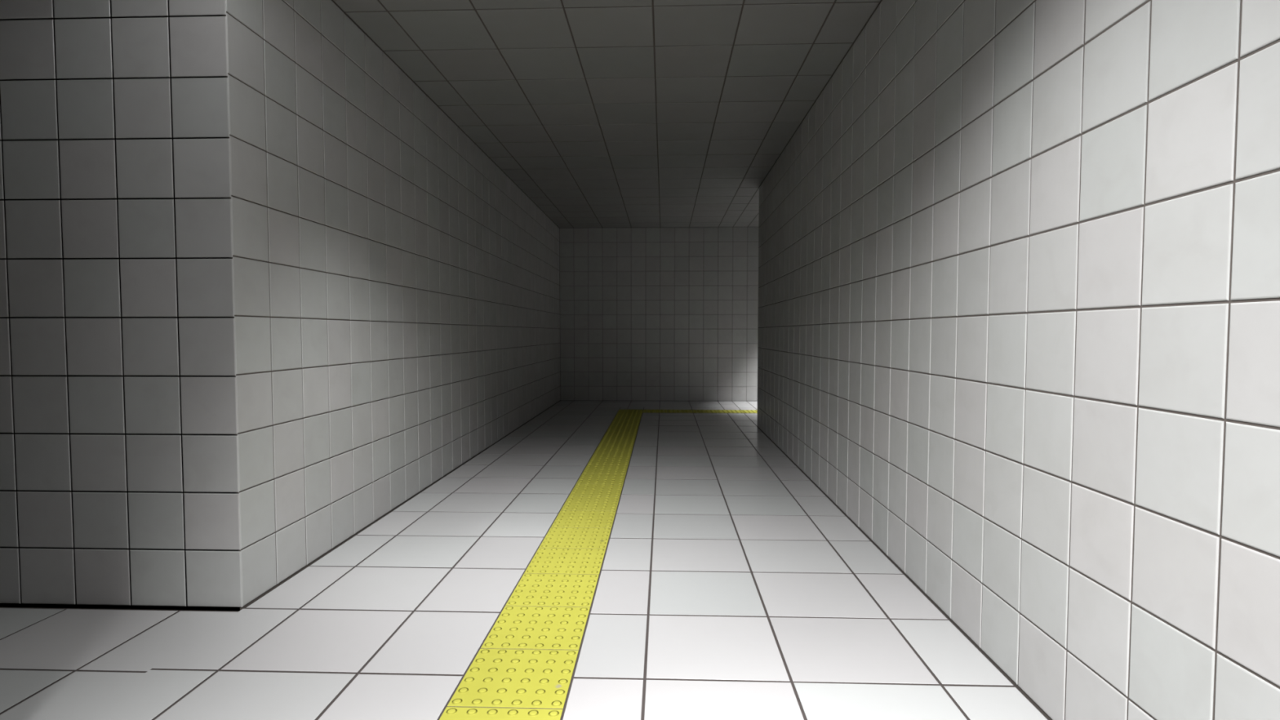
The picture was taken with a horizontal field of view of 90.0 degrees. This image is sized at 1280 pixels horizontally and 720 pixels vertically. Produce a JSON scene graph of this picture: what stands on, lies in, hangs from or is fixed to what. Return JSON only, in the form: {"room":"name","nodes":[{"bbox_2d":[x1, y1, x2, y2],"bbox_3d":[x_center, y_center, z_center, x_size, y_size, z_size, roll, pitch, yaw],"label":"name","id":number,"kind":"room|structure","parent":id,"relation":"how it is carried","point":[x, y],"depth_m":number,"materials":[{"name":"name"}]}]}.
{"room":"subway station corridor","nodes":[
{"label":"subway station corridor","id":0,"kind":"room"},
{"bbox_2d":[0,0,242,611],"bbox_3d":[-2.970,-0.348,2.247,3.198,2.560,0.063,0,2,2],"label":"wall","id":1,"kind":"structure","parent":0,"point":[28,110],"depth_m":2.18,"materials":[{"name":"tile"}]},
{"bbox_2d":[0,0,559,610],"bbox_3d":[-2.836,-0.499,5.811,3.200,2.560,7.198,0,2,2],"label":"wall","id":2,"kind":"structure","parent":0,"point":[397,293],"depth_m":2.99,"materials":[{"name":"tile"}]},
{"bbox_2d":[0,400,1048,719],"bbox_3d":[0.391,1.000,1.146,10.800,0.201,16.400,0,2,2],"label":"floor","id":3,"kind":"structure","parent":0,"point":[730,585],"depth_m":2.11,"materials":[{"name":"tile"}]},
{"bbox_2d":[439,409,757,719],"bbox_3d":[0.518,0.753,4.587,1.796,0.006,6.596,0,2,2],"label":"tactile paving","id":4,"kind":"structure","parent":3,"relation":"on","point":[508,678],"depth_m":2.19,"materials":[{"name":"tile"}]},
{"bbox_2d":[332,0,881,227],"bbox_3d":[0.391,-1.597,1.036,10.800,0.201,16.400,0,2,2],"label":"ceiling","id":5,"kind":"structure","parent":0,"point":[603,113],"depth_m":3.73,"materials":[{"name":"tile"}]},
{"bbox_2d":[559,226,758,401],"bbox_3d":[2.286,-0.636,9.018,7.600,2.560,0.402,0,2,2],"label":"wall","id":6,"kind":"structure","parent":0,"point":[646,313],"depth_m":8.89,"materials":[{"name":"tile"}]},
{"bbox_2d":[757,0,1279,719],"bbox_3d":[3.144,-0.243,-0.211,4.400,2.560,13.200,0,2,2],"label":"wall","id":7,"kind":"structure","parent":0,"point":[1018,320],"depth_m":1.52,"materials":[{"name":"tile"}]}
]}

